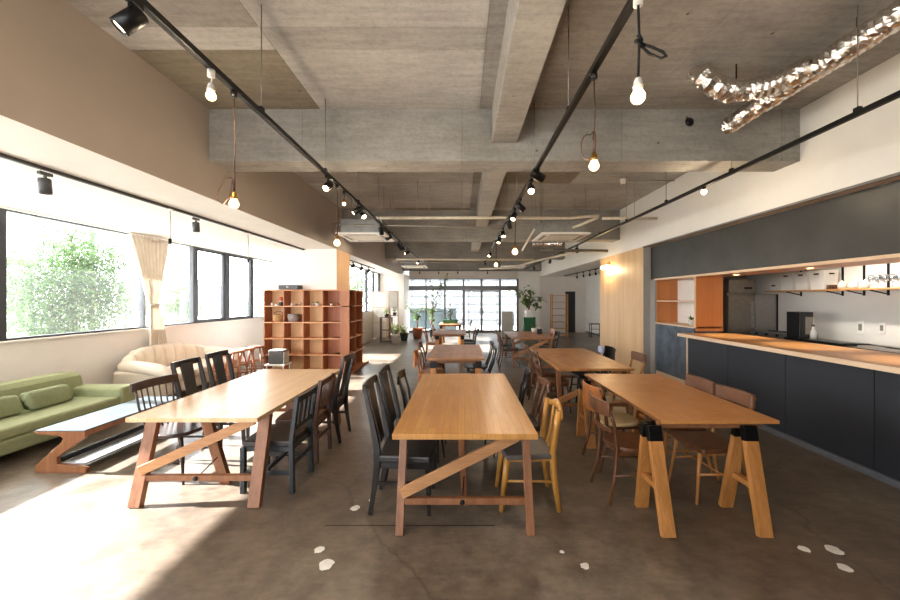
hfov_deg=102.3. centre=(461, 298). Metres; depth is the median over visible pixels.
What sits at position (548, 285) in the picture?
wall
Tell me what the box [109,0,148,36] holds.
track spotlight
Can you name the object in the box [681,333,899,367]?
countertop
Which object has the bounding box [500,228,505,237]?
track spotlight
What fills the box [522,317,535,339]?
box
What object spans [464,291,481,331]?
door
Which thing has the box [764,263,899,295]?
storage shelf
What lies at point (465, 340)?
cafe chair
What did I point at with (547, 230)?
air conditioner
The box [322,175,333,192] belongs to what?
track spotlight
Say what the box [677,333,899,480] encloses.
bar counter
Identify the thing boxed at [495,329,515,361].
cafe chair
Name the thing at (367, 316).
wall
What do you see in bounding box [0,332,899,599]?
floor
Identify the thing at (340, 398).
chair
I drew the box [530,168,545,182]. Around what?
track spotlight
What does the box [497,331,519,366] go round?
cafe chair
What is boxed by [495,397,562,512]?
cafe chair
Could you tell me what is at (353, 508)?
paint mark
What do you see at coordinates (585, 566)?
paint mark
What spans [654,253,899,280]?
board
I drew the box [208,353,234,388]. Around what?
wooden stool
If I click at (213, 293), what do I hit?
house
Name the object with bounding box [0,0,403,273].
wall
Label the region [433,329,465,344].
table
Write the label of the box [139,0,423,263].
track rail
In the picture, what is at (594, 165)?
pendant bulb
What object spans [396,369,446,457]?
cafe chair
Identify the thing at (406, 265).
air conditioner
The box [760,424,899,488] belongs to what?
baseboard
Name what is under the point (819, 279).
storage bin
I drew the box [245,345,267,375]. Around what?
wooden stool
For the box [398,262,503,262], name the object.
conduit pipe
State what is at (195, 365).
seat cushion
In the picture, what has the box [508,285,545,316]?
leafy plant
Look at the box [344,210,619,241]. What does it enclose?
beam
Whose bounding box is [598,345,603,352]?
bag
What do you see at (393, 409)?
chair
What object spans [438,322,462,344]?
table
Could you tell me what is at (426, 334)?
cafe chair
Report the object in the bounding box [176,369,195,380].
seat cushion
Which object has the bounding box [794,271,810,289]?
storage bin
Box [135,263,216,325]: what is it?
shrub
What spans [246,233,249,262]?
hanging cord
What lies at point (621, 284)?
wall
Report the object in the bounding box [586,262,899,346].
wall
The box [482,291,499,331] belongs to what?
door
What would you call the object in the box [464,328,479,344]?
cafe chair
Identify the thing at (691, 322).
pot
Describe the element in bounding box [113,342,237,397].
sofa
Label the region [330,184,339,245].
pendant bulb
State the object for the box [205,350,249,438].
chair
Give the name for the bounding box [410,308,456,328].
wall
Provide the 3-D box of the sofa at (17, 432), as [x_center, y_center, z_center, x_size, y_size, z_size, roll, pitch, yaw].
[-4.980,1.310,3.295,1.080,0.680,3.290,0,0,0]
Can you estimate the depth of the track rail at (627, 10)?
2.37 m
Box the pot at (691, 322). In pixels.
[688,320,693,325]
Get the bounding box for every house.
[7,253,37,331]
[117,277,220,314]
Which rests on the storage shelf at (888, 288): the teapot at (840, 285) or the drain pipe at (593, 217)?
the teapot at (840, 285)
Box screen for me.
[373,292,386,339]
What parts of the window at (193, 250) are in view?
opening sash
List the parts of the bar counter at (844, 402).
panel, panel, panel, panel, panel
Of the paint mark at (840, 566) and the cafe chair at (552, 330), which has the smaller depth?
the paint mark at (840, 566)
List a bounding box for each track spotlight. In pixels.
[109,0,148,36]
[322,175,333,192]
[351,202,361,215]
[358,207,366,219]
[378,225,383,234]
[385,232,391,240]
[496,235,500,243]
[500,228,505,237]
[506,218,512,228]
[510,209,517,221]
[515,198,525,212]
[527,179,534,194]
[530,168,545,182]
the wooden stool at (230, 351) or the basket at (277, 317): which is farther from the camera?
the basket at (277, 317)
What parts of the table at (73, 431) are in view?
frame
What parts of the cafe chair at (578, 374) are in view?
leg, seat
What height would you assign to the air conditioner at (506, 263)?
0.897 m
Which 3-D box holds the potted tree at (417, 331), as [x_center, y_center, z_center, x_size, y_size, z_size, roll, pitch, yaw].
[-2.020,0.881,15.185,0.804,1.537,0.495,0,0,-11]
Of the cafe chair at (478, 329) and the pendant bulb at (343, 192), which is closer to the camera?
the pendant bulb at (343, 192)
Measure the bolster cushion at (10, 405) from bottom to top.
0.200 m
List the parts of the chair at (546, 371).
leg, seat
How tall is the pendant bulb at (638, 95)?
0.472 m
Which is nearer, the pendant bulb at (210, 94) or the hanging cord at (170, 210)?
the pendant bulb at (210, 94)
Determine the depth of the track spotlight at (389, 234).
7.21 m
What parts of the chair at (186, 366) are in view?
leg, rail, leg, leg, leg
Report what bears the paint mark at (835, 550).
on the floor
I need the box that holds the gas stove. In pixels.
[750,330,817,337]
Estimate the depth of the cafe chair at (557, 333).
9.15 m
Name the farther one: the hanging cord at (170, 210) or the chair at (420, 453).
the hanging cord at (170, 210)
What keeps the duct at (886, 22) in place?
hanging from the ceiling
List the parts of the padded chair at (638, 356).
leg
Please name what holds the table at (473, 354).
on the floor
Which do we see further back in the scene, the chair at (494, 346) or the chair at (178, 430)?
the chair at (494, 346)
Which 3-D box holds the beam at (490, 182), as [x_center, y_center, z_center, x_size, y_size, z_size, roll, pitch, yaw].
[0.475,-1.954,6.580,0.283,0.392,4.300,0,0,0]
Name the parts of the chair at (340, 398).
seat, seat frame, leg, leg, rail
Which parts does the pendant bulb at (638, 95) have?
bulb, cord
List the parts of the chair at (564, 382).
leg, seat, leg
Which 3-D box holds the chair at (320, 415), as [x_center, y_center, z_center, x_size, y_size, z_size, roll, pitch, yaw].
[-1.654,1.234,3.820,0.502,0.832,0.400,0,0,0]
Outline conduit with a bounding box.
[627,180,674,180]
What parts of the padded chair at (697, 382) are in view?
leg, seat, leg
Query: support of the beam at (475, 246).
attached to the ceiling
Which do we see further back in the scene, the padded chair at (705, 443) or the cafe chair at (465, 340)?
the cafe chair at (465, 340)
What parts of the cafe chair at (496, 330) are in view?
seat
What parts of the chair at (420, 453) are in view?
rail, leg, leg, seat frame, seat, leg, leg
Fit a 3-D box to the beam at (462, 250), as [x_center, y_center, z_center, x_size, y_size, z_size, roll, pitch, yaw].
[0.480,-1.820,13.600,6.680,0.660,0.400,0,0,0]
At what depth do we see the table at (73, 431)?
3.62 m
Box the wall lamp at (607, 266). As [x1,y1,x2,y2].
[601,262,609,269]
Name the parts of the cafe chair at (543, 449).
leg, leg, seat, seat rail, leg, leg, rail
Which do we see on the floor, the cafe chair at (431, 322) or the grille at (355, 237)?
the cafe chair at (431, 322)
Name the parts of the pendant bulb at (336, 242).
cord, bulb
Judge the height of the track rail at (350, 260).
0.030 m
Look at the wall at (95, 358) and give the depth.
5.71 m
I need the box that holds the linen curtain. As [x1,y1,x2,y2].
[129,234,168,345]
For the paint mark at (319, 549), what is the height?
0.002 m
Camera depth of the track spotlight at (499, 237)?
7.55 m
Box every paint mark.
[314,546,324,552]
[319,559,334,570]
[350,505,359,510]
[580,563,588,569]
[797,545,810,552]
[824,545,843,554]
[837,563,853,571]
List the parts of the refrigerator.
door, control panel, door handle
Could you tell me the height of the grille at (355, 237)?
0.008 m
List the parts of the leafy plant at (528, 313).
pot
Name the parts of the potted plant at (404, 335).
pot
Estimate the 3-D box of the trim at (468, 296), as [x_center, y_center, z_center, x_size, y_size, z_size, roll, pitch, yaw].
[0.500,-0.550,22.970,11.000,4.400,0.040,0,0,0]
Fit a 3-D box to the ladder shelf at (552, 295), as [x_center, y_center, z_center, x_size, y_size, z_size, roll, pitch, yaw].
[4.210,0.720,15.700,0.710,1.860,0.300,0,0,0]
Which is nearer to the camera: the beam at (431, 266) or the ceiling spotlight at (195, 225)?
the ceiling spotlight at (195, 225)
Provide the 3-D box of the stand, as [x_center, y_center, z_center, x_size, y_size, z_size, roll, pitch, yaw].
[-3.780,1.485,7.450,0.400,0.330,0.320,0,0,0]
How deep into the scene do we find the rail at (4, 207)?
5.71 m
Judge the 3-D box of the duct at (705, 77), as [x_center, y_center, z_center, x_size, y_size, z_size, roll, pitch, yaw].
[2.568,-1.996,3.241,0.957,0.411,0.344,0,0,16]
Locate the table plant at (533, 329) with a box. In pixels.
[531,325,535,332]
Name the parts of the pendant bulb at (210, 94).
bulb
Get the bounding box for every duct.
[531,242,561,246]
[687,55,816,103]
[721,0,899,133]
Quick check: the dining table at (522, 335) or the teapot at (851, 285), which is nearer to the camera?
the teapot at (851, 285)
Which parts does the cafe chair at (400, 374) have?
rail, leg, leg, leg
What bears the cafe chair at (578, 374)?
on the floor
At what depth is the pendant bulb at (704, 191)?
4.29 m
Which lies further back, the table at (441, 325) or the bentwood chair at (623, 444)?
the table at (441, 325)
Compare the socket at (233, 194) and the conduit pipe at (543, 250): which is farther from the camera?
the conduit pipe at (543, 250)
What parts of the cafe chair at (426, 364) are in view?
leg, leg, seat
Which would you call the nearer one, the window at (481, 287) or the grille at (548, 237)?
the grille at (548, 237)
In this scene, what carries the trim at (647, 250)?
attached to the wall at (621, 284)
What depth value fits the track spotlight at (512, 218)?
5.37 m
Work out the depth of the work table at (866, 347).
5.05 m
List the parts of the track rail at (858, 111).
suspension rod, suspension rod, suspension rod, suspension rod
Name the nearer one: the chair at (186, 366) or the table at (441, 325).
the chair at (186, 366)
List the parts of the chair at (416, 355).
panel, leg, leg, seat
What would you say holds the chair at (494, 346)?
on the floor
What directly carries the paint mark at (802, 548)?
on the floor
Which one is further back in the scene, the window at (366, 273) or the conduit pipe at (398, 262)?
the window at (366, 273)
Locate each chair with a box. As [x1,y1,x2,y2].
[130,373,208,484]
[170,357,245,459]
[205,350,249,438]
[240,385,317,493]
[272,373,335,463]
[299,351,354,443]
[362,374,435,515]
[378,364,439,482]
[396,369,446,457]
[413,349,443,382]
[418,342,445,373]
[423,328,440,353]
[430,320,444,341]
[464,320,471,337]
[464,326,476,341]
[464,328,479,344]
[465,340,493,370]
[465,345,496,373]
[484,366,530,445]
[493,376,550,456]
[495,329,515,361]
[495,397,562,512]
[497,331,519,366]
[523,344,556,399]
[532,348,571,412]
[536,329,554,347]
[537,331,559,362]
[569,371,605,402]
[581,379,640,471]
[588,390,651,505]
[595,345,615,397]
[603,351,646,410]
[645,374,715,472]
[668,384,756,504]
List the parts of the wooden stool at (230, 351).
seat, leg, leg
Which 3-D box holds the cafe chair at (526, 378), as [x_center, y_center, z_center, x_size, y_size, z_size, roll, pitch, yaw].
[0.520,1.229,4.146,0.528,0.848,0.406,0,0,6]
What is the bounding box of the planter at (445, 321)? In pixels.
[443,302,457,323]
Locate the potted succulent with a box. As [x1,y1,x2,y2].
[686,315,693,325]
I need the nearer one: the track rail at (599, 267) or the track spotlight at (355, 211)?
the track spotlight at (355, 211)
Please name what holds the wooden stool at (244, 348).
on the floor
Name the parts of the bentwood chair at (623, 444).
leg, rail, leg, seat rail, seat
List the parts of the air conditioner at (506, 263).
casing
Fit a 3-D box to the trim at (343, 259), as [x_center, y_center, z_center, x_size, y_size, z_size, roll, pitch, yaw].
[-2.854,0.258,8.725,0.012,2.785,0.950,0,0,0]
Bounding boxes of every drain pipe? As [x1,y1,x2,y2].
[375,180,598,228]
[396,258,534,260]
[602,181,657,219]
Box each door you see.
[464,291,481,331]
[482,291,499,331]
[565,291,574,331]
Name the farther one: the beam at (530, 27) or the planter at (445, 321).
the planter at (445, 321)
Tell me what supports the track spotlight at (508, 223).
hanging from the track rail at (627, 10)
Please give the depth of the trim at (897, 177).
4.20 m
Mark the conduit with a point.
(627, 180)
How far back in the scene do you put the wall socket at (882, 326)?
5.23 m
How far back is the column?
8.25 m
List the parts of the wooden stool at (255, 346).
seat, leg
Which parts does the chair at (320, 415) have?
seat, leg, rail, rail, leg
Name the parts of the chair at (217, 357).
leg, rail, leg, leg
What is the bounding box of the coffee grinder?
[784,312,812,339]
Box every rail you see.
[0,153,304,249]
[0,205,271,260]
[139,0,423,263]
[350,260,374,268]
[407,270,510,270]
[482,0,633,264]
[524,5,899,269]
[564,267,599,275]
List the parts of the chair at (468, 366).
seat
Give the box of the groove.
[325,525,494,525]
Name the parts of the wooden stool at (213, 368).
leg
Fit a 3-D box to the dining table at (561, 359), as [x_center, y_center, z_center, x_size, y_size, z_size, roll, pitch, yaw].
[1.800,1.293,5.835,1.020,0.726,1.990,0,0,0]
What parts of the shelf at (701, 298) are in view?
panel, panel, panel, panel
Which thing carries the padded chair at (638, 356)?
on the floor
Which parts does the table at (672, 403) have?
leg, leg, leg, leg, leg, leg, leg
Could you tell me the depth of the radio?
7.33 m
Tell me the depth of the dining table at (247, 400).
2.99 m
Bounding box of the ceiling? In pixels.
[64,0,899,209]
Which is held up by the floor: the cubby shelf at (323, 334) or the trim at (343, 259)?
the cubby shelf at (323, 334)
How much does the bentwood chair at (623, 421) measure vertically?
0.798 m
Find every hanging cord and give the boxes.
[167,209,172,243]
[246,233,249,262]
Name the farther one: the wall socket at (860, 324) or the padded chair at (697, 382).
the wall socket at (860, 324)
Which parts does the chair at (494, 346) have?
seat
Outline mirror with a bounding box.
[389,291,398,338]
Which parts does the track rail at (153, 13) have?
suspension rod, suspension rod, suspension rod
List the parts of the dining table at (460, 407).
leg, leg, leg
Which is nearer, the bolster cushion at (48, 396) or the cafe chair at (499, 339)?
the bolster cushion at (48, 396)
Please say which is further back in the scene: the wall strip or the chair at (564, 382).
the wall strip
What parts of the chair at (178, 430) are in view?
comb rail, seat, leg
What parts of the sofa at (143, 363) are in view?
arm, armrest, backrest, seat, armrest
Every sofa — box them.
[0,372,134,456]
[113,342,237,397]
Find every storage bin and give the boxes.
[769,282,780,290]
[779,273,795,289]
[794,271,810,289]
[808,270,838,289]
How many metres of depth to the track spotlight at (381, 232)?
6.50 m
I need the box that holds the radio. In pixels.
[268,349,288,363]
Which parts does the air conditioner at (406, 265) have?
panel, casing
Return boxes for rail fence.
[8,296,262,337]
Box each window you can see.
[0,208,271,340]
[350,264,379,311]
[409,279,518,332]
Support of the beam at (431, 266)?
attached to the ceiling
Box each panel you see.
[651,180,899,279]
[754,294,777,330]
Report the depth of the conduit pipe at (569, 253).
11.38 m
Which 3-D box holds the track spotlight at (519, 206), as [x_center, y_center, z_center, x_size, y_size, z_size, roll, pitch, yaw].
[0.781,-1.242,4.837,0.148,0.184,0.100,0,0,0]
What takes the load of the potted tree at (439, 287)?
on the floor
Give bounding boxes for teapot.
[833,280,846,288]
[844,280,858,288]
[855,279,875,287]
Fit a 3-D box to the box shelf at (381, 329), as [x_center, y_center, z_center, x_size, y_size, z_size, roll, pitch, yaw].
[-2.900,1.175,13.900,0.440,0.950,0.300,0,0,0]
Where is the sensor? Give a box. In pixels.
[620,178,625,184]
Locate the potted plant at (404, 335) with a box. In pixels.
[399,324,408,340]
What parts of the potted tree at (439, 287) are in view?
pot, stem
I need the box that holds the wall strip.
[650,280,655,373]
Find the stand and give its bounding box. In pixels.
[264,362,291,368]
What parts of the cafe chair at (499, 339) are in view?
panel, leg, seat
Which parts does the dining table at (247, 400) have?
leg, tie rod, leg, leg, leg, leg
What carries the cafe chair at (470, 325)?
on the floor
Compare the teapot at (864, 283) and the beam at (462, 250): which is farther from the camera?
the beam at (462, 250)
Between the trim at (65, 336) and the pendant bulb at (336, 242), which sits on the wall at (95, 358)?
the trim at (65, 336)
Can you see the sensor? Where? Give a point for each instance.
(622, 180)
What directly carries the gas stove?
on the work table at (866, 347)
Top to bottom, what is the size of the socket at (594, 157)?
0.046 m
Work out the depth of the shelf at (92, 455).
3.79 m
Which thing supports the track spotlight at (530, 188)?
hanging from the track rail at (627, 10)
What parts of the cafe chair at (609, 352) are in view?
panel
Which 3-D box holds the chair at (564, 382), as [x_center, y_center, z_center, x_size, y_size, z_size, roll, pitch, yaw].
[1.325,1.206,5.420,0.518,0.895,0.433,0,0,0]
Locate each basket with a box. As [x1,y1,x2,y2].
[273,311,282,321]
[288,314,299,321]
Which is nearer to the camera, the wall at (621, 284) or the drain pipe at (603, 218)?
the drain pipe at (603, 218)
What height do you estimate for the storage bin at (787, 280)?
0.310 m
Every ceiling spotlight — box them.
[36,170,52,194]
[192,217,199,231]
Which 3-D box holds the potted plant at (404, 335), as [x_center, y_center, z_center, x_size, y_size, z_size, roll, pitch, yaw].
[-2.290,1.313,14.409,0.464,0.673,0.430,0,0,0]
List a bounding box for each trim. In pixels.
[0,317,263,343]
[337,249,349,289]
[404,272,515,324]
[643,172,899,247]
[643,247,650,373]
[649,176,899,246]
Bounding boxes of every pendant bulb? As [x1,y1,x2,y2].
[206,68,215,100]
[216,89,238,207]
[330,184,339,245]
[342,191,345,205]
[512,208,517,254]
[580,70,598,170]
[631,0,667,104]
[701,186,706,194]
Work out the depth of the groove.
2.63 m
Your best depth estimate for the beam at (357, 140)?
4.08 m
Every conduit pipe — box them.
[338,184,500,229]
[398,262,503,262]
[479,242,575,269]
[521,195,534,250]
[541,249,607,251]
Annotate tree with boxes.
[7,218,170,337]
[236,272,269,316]
[350,267,375,309]
[405,303,422,338]
[424,273,448,337]
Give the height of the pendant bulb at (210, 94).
0.177 m
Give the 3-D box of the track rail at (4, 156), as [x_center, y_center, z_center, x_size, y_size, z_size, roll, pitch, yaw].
[-3.600,-1.122,3.620,0.036,0.030,9.240,0,0,0]
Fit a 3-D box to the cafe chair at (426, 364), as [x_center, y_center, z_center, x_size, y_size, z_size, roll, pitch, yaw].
[-0.564,1.240,6.850,0.538,0.826,0.407,0,0,0]
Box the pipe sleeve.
[685,117,693,125]
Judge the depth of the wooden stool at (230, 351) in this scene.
6.92 m
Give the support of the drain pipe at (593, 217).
hanging from the ceiling
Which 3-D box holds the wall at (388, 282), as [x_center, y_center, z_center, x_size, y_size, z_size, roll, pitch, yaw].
[-3.225,0.257,17.100,1.250,2.787,1.800,0,0,0]
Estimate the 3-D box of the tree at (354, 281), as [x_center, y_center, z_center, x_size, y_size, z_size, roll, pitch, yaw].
[-5.825,-0.078,18.414,3.322,3.963,3.149,0,0,5]
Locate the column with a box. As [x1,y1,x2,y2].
[272,249,336,289]
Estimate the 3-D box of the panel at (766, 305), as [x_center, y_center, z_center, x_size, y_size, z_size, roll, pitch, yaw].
[5.883,0.290,7.010,0.425,0.760,0.060,0,0,0]
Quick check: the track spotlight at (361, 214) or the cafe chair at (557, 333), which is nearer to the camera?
the track spotlight at (361, 214)
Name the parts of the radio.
lid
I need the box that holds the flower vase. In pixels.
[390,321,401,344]
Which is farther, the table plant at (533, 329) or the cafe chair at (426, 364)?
the table plant at (533, 329)
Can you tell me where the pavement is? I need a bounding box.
[410,325,515,329]
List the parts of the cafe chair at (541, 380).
seat, leg, leg, rail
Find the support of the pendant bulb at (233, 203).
hanging from the track rail at (153, 13)
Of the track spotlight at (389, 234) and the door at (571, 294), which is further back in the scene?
the door at (571, 294)
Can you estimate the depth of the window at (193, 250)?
7.68 m
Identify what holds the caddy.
on the dining table at (522, 335)
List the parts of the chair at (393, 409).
rail, leg, leg, leg, leg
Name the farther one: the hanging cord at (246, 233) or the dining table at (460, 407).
the hanging cord at (246, 233)
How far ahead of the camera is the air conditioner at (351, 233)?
6.91 m
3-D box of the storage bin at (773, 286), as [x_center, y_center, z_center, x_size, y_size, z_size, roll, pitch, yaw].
[5.918,-0.230,6.758,0.224,0.150,0.194,0,0,0]
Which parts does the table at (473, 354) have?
leg, leg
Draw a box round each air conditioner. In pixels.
[338,197,393,241]
[401,260,427,267]
[500,261,525,267]
[532,219,590,241]
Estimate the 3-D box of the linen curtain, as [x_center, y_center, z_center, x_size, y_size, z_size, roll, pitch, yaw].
[-5.598,-0.125,6.504,0.098,1.950,0.854,0,0,-1]
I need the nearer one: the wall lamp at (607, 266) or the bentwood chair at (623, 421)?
the bentwood chair at (623, 421)
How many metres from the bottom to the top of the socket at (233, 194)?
0.046 m
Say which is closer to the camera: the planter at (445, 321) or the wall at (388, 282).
the planter at (445, 321)
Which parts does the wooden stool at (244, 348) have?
seat, leg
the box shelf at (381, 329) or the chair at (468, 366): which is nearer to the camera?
the chair at (468, 366)
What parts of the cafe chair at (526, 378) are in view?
leg, leg, panel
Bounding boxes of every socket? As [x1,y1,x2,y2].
[206,82,215,91]
[230,191,237,198]
[590,152,597,160]
[632,77,643,90]
[857,320,863,333]
[879,322,885,333]
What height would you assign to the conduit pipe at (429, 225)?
0.866 m
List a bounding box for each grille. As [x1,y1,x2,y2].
[348,235,383,240]
[542,235,578,240]
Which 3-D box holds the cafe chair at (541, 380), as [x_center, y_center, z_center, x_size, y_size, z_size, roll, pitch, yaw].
[0.596,1.230,3.600,0.542,0.846,0.433,0,0,0]
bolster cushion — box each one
[0,395,23,417]
[19,384,72,409]
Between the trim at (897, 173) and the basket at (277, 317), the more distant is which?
the basket at (277, 317)
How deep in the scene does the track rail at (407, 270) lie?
17.08 m
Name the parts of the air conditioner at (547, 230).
casing, panel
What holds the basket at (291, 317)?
on the cubby shelf at (323, 334)
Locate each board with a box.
[501,309,513,338]
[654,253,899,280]
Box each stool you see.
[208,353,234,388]
[225,350,248,377]
[236,347,255,378]
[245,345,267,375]
[589,323,599,337]
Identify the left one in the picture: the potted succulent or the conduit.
the conduit
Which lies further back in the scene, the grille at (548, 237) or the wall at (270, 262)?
the wall at (270, 262)
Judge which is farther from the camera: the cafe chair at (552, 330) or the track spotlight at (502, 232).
the cafe chair at (552, 330)
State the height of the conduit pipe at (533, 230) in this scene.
1.032 m
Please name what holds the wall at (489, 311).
on the pavement
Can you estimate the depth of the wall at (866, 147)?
4.07 m
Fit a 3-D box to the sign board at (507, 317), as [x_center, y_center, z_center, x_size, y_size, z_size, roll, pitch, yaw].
[1.920,1.010,15.200,0.520,1.281,0.300,0,0,0]
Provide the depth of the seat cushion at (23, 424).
4.00 m
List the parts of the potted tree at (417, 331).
pot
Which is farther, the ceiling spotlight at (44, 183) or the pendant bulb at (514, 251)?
the pendant bulb at (514, 251)
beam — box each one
[209,109,799,171]
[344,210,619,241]
[385,242,564,259]
[403,260,540,270]
[471,242,481,250]
[476,172,505,225]
[492,0,565,142]
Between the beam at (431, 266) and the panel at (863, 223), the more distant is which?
the beam at (431, 266)
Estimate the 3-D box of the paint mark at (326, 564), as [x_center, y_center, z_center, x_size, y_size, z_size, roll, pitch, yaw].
[-0.843,1.649,2.248,0.095,0.002,0.099,0,0,0]
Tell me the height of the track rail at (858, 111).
0.808 m
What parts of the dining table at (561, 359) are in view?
leg, leg, leg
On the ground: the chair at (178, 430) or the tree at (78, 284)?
the tree at (78, 284)
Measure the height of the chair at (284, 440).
0.822 m
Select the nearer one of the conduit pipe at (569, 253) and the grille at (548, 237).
the grille at (548, 237)
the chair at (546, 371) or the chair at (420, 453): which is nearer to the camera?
the chair at (420, 453)
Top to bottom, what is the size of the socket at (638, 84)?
0.049 m
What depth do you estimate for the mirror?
14.74 m
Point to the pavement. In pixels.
(485, 327)
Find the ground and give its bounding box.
[7,310,368,335]
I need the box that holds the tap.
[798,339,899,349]
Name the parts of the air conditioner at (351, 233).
casing, panel, hanger rod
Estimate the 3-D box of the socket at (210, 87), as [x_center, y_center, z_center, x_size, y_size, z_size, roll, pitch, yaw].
[-1.460,-1.231,2.106,0.044,0.044,0.043,0,0,0]
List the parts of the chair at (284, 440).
leg, seat, leg, rail, rail, leg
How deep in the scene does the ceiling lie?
3.18 m
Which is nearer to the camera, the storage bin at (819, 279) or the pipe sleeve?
the pipe sleeve
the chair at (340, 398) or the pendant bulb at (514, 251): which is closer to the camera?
the chair at (340, 398)
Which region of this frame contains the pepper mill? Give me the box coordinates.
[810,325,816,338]
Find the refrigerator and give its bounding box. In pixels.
[720,279,754,334]
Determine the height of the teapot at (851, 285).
0.140 m
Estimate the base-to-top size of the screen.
1.945 m
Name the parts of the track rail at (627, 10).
suspension rod, suspension rod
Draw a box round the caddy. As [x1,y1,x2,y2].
[537,327,541,333]
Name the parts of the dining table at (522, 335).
leg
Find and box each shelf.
[63,422,170,463]
[264,290,368,374]
[380,317,392,341]
[550,294,567,336]
[655,277,722,383]
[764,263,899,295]
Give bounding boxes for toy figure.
[279,297,282,305]
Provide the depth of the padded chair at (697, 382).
3.41 m
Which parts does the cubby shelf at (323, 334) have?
panel, panel, panel, corner panel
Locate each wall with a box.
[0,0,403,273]
[0,318,263,383]
[270,262,271,289]
[363,311,375,343]
[376,274,409,335]
[404,271,515,324]
[409,271,585,332]
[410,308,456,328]
[539,53,899,276]
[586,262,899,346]
[600,247,642,373]
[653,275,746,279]
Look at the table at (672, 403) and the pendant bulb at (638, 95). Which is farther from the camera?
the table at (672, 403)
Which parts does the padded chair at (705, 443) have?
leg, leg, seat, leg, leg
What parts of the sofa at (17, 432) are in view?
backrest, armrest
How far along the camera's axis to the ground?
37.18 m
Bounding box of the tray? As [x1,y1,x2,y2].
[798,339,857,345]
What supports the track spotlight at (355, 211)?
hanging from the track rail at (153, 13)
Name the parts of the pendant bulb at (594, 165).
cord, bulb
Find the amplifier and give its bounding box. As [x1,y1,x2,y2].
[278,285,302,289]
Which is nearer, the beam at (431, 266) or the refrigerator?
the refrigerator
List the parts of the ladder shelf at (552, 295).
post, post, post, post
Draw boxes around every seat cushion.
[0,397,118,440]
[168,363,214,375]
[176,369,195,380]
[201,358,235,367]
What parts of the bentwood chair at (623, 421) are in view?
leg, panel, leg, seat rail, seat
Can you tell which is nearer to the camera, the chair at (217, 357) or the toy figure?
the chair at (217, 357)
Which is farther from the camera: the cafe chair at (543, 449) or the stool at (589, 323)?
the stool at (589, 323)
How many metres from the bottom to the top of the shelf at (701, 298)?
2.030 m
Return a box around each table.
[35,396,176,472]
[125,369,340,507]
[392,374,537,535]
[427,345,484,373]
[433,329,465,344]
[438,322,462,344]
[504,331,553,367]
[530,348,634,421]
[576,374,779,537]
[747,334,899,353]

